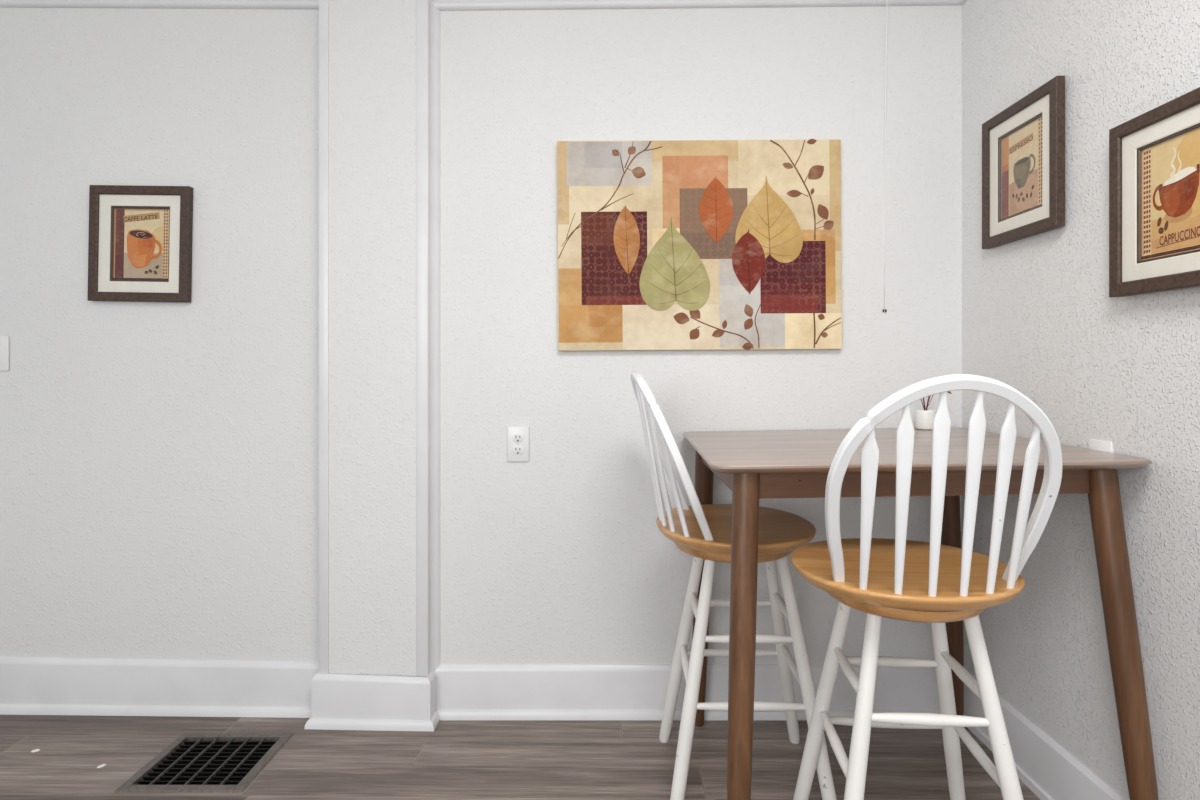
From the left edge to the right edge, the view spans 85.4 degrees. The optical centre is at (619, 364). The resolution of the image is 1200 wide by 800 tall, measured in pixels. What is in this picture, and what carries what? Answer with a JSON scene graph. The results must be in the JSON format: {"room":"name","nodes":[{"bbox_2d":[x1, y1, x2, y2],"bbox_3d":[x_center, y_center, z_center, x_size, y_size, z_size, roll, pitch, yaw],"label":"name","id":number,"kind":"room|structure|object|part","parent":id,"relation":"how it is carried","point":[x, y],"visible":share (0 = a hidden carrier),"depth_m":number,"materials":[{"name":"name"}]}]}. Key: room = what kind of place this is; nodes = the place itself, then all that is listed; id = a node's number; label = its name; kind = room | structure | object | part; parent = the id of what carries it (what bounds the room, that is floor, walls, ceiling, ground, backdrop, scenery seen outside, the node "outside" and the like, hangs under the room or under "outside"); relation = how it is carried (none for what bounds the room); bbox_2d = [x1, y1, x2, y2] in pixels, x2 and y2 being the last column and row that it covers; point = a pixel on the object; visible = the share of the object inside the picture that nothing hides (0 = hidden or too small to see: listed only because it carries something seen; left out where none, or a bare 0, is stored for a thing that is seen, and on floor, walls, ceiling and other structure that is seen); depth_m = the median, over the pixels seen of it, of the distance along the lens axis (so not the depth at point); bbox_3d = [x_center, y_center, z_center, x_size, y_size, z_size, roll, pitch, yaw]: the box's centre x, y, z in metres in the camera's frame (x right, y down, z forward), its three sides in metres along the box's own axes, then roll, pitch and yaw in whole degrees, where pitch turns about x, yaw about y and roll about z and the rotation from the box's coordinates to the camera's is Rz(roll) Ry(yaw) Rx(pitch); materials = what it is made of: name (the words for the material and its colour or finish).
{"room":"dining room","nodes":[
{"label":"dining room","id":0,"kind":"room"},
{"bbox_2d":[0,0,961,663],"bbox_3d":[-0.949,-0.130,2.174,4.106,2.520,0.154,0,0,0],"label":"wall","id":1,"kind":"structure","parent":0,"point":[561,555],"depth_m":2.10,"materials":[{"name":"white paint"}]},
{"bbox_2d":[0,336,8,370],"bbox_3d":[-2.036,-0.038,2.124,0.071,0.115,0.017,0,0,1],"label":"light switch","id":2,"kind":"object","parent":1,"relation":"attached to","point":[4,340],"visible":1,"depth_m":2.12,"materials":[{"name":"white plastic"}]},
{"bbox_2d":[87,185,192,302],"bbox_3d":[-1.557,-0.393,2.110,0.327,0.374,0.022,1,0,1],"label":"framed print","id":3,"kind":"object","parent":1,"relation":"attached to","point":[140,240],"visible":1,"depth_m":2.11,"materials":[{"name":"dark brown wood"},{"name":"paper"},{"name":"glass"}]},
{"bbox_2d":[0,0,318,9],"bbox_3d":[-1.974,-1.184,2.121,2.052,0.060,0.020,0,0,1],"label":"trim","id":4,"kind":"structure","parent":1,"relation":"attached to","point":[143,4],"depth_m":2.11,"materials":[{"name":"paint"}]},
{"bbox_2d":[319,0,328,673],"bbox_3d":[-0.933,-0.130,2.081,0.031,2.520,0.070,0,0,0],"label":"trim","id":5,"kind":"structure","parent":1,"relation":"attached to","point":[323,4],"depth_m":2.05,"materials":[{"name":"paint"}]},
{"bbox_2d":[329,0,415,676],"bbox_3d":[-0.776,-0.130,2.105,0.338,2.520,0.110,0,0,0],"label":"pillar","id":6,"kind":"structure","parent":1,"relation":"attached to","point":[372,43],"depth_m":2.05,"materials":[{"name":"white paint"}]},
{"bbox_2d":[416,0,429,676],"bbox_3d":[-0.624,-0.130,2.076,0.038,2.520,0.061,0,0,0],"label":"trim","id":7,"kind":"structure","parent":1,"relation":"attached to","point":[422,6],"depth_m":2.05,"materials":[{"name":"paint"}]},
{"bbox_2d":[430,0,440,672],"bbox_3d":[-0.593,-0.130,2.084,0.029,2.520,0.028,0,0,0],"label":"trim","id":8,"kind":"structure","parent":1,"relation":"attached to","point":[435,14],"depth_m":2.08,"materials":[{"name":"paint"}]},
{"bbox_2d":[0,657,939,731],"bbox_3d":[-0.949,1.040,2.078,4.104,0.181,0.148,0,0,0],"label":"baseboard","id":9,"kind":"structure","parent":1,"relation":"attached to","point":[463,691],"depth_m":2.08,"materials":[{"name":"paint"}]},
{"bbox_2d":[507,426,528,461],"bbox_3d":[-0.328,0.255,2.092,0.071,0.115,0.009,0,0,0],"label":"wall outlet","id":10,"kind":"object","parent":1,"relation":"attached to","point":[517,436],"visible":1,"depth_m":2.09,"materials":[{"name":"white plastic"}]},
{"bbox_2d":[513,446,522,454],"bbox_3d":[-0.328,0.274,2.090,0.034,0.027,0.003,0,0,0],"label":"receptacle","id":11,"kind":"object","parent":10,"relation":"attached to","point":[517,450],"depth_m":2.09,"materials":[{"name":"white plastic"}]},
{"bbox_2d":[513,434,522,441],"bbox_3d":[-0.328,0.235,2.090,0.034,0.027,0.003,0,0,0],"label":"receptacle","id":12,"kind":"object","parent":10,"relation":"attached to","point":[516,437],"depth_m":2.09,"materials":[{"name":"white plastic"}]},
{"bbox_2d":[433,0,961,10],"bbox_3d":[0.249,-1.164,2.087,1.708,0.044,0.020,0,0,0],"label":"trim","id":13,"kind":"structure","parent":1,"relation":"attached to","point":[490,4],"depth_m":2.08,"materials":[{"name":"paint"}]},
{"bbox_2d":[557,139,841,350],"bbox_3d":[0.254,-0.383,2.084,0.907,0.672,0.026,0,0,0],"label":"picture","id":14,"kind":"object","parent":1,"relation":"attached to","point":[663,244],"visible":1,"depth_m":2.07},
{"bbox_2d":[883,0,887,311],"bbox_3d":[0.852,-0.780,2.084,0.011,1.220,0.025,0,0,0],"label":"hanging cord","id":15,"kind":"object","parent":1,"relation":"attached to","point":[887,0],"visible":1,"depth_m":2.09,"materials":[{"name":"white"}]},
{"bbox_2d":[0,715,1039,799],"bbox_3d":[-0.900,1.130,-0.150,4.400,0.001,4.900,0,0,0],"label":"floor","id":16,"kind":"structure","parent":0,"point":[461,759],"depth_m":1.84,"materials":[{"name":"wood"}]},
{"bbox_2d":[113,733,293,792],"bbox_3d":[-1.169,1.208,1.853,0.341,0.165,0.271,0,0,0],"label":"floor vent","id":17,"kind":"object","parent":16,"relation":"in","point":[193,762],"visible":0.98,"depth_m":1.88,"materials":[{"name":"brown metal"}]},
{"bbox_2d":[630,371,836,799],"bbox_3d":[0.283,0.573,1.759,0.509,1.114,0.457,0,0,1],"label":"bar stool","id":18,"kind":"object","parent":16,"relation":"on","point":[702,532],"visible":0.88,"depth_m":1.64,"materials":[{"name":"paint"}]},
{"bbox_3d":[0.184,0.808,1.906,0.036,0.644,0.177,0,0,-43],"label":"leg","id":19,"kind":"part","parent":18,"relation":"part of","materials":[{"name":"paint"}]},
{"bbox_3d":[0.179,0.808,1.619,0.036,0.644,0.177,0,0,44],"label":"leg","id":20,"kind":"part","parent":18,"relation":"part of","materials":[{"name":"paint"}]},
{"bbox_3d":[0.308,0.478,1.760,0.332,0.028,0.332,0,0,1],"label":"seat","id":21,"kind":"part","parent":18,"relation":"part of","materials":[{"name":"brown wood"}]},
{"bbox_3d":[0.308,0.441,1.760,0.419,0.034,0.454,0,0,1],"label":"seat","id":22,"kind":"part","parent":18,"relation":"part of","materials":[{"name":"brown wood"}]},
{"bbox_3d":[0.472,0.808,1.901,0.036,0.644,0.177,0,0,44],"label":"leg","id":23,"kind":"part","parent":18,"relation":"part of","materials":[{"name":"paint"}]},
{"bbox_3d":[0.468,0.808,1.614,0.036,0.644,0.177,0,0,-43],"label":"leg","id":24,"kind":"part","parent":18,"relation":"part of","materials":[{"name":"paint"}]},
{"bbox_2d":[683,427,1158,799],"bbox_3d":[0.657,0.665,1.690,0.922,0.934,0.796,0,0,0],"label":"pub table","id":25,"kind":"object","parent":16,"relation":"on","point":[755,465],"visible":0.65,"depth_m":1.39,"materials":[{"name":"brown wood"}]},
{"bbox_3d":[0.259,0.682,2.021,0.065,0.897,0.080,0,0,0],"label":"leg","id":26,"kind":"part","parent":25,"relation":"part of","materials":[{"name":"brown wood"}]},
{"bbox_3d":[0.258,0.681,1.372,0.058,0.902,0.169,0,0,19],"label":"leg","id":27,"kind":"part","parent":25,"relation":"part of","materials":[{"name":"brown wood"}]},
{"bbox_2d":[915,409,935,429],"bbox_3d":[0.957,0.171,2.035,0.061,0.060,0.061,0,0,0],"label":"bud vase","id":28,"kind":"object","parent":25,"relation":"on","point":[924,419],"visible":0.91,"depth_m":2.01,"materials":[{"name":"white ceramic"}]},
{"bbox_3d":[1.032,0.675,2.023,0.106,0.911,0.058,0,0,-33],"label":"leg","id":29,"kind":"part","parent":25,"relation":"part of","materials":[{"name":"brown wood"}]},
{"bbox_3d":[1.066,0.675,1.370,0.058,0.914,0.163,0,0,-19],"label":"leg","id":30,"kind":"part","parent":25,"relation":"part of","materials":[{"name":"brown wood"}]},
{"bbox_2d":[791,374,1061,799],"bbox_3d":[0.597,0.573,1.354,0.454,1.114,0.493,0,0,5],"label":"bar stool","id":31,"kind":"object","parent":16,"relation":"on","point":[935,583],"visible":1,"depth_m":1.24,"materials":[{"name":"paint"}]},
{"bbox_3d":[0.479,0.808,1.543,0.036,0.644,0.177,0,0,-39],"label":"leg","id":32,"kind":"part","parent":31,"relation":"part of","materials":[{"name":"paint"}]},
{"bbox_3d":[0.455,0.808,1.257,0.177,0.644,0.036,0,0,-42],"label":"leg","id":33,"kind":"part","parent":31,"relation":"part of","materials":[{"name":"paint"}]},
{"bbox_3d":[0.600,0.478,1.389,0.332,0.028,0.332,0,0,5],"label":"seat","id":34,"kind":"part","parent":31,"relation":"part of","materials":[{"name":"brown wood"}]},
{"bbox_3d":[0.600,0.441,1.389,0.454,0.034,0.419,0,0,5],"label":"seat","id":35,"kind":"part","parent":31,"relation":"part of","materials":[{"name":"brown wood"}]},
{"bbox_3d":[0.767,0.808,1.519,0.177,0.644,0.036,0,0,-42],"label":"leg","id":36,"kind":"part","parent":31,"relation":"part of","materials":[{"name":"paint"}]},
{"bbox_3d":[0.743,0.808,1.233,0.036,0.644,0.177,0,0,-39],"label":"leg","id":37,"kind":"part","parent":31,"relation":"part of","materials":[{"name":"paint"}]},
{"bbox_2d":[962,0,1199,799],"bbox_3d":[1.222,-0.130,-0.205,0.100,2.520,4.795,0,0,-2],"label":"wall","id":38,"kind":"structure","parent":0,"point":[1040,319],"depth_m":1.55,"materials":[{"name":"paint"}]},
{"bbox_2d":[982,76,1064,248],"bbox_3d":[1.095,-0.533,1.782,0.022,0.374,0.327,0,0,-1],"label":"framed print","id":39,"kind":"object","parent":38,"relation":"attached to","point":[1023,145],"visible":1,"depth_m":1.76,"materials":[{"name":"dark wood"},{"name":"glass"},{"name":"paper"}]},
{"bbox_2d":[964,667,1124,799],"bbox_3d":[1.162,1.048,-0.252,0.023,0.164,4.699,0,0,-2],"label":"baseboard","id":40,"kind":"structure","parent":38,"relation":"attached to","point":[1047,769],"depth_m":1.70,"materials":[{"name":"paint"}]},
{"bbox_2d":[1089,438,1112,452],"bbox_3d":[1.118,0.232,1.515,0.009,0.115,0.071,0,0,-2],"label":"wall outlet","id":41,"kind":"object","parent":38,"relation":"attached to","point":[1102,445],"visible":0.16,"depth_m":1.51,"materials":[{"name":"white plastic"}]},
{"bbox_2d":[1109,87,1199,296],"bbox_3d":[1.103,-0.338,1.287,0.022,0.374,0.327,0,0,-1],"label":"framed print","id":42,"kind":"object","parent":38,"relation":"attached to","point":[1154,155],"visible":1,"depth_m":1.34,"materials":[{"name":"dark wood"},{"name":"glass"},{"name":"paper"}]}
]}

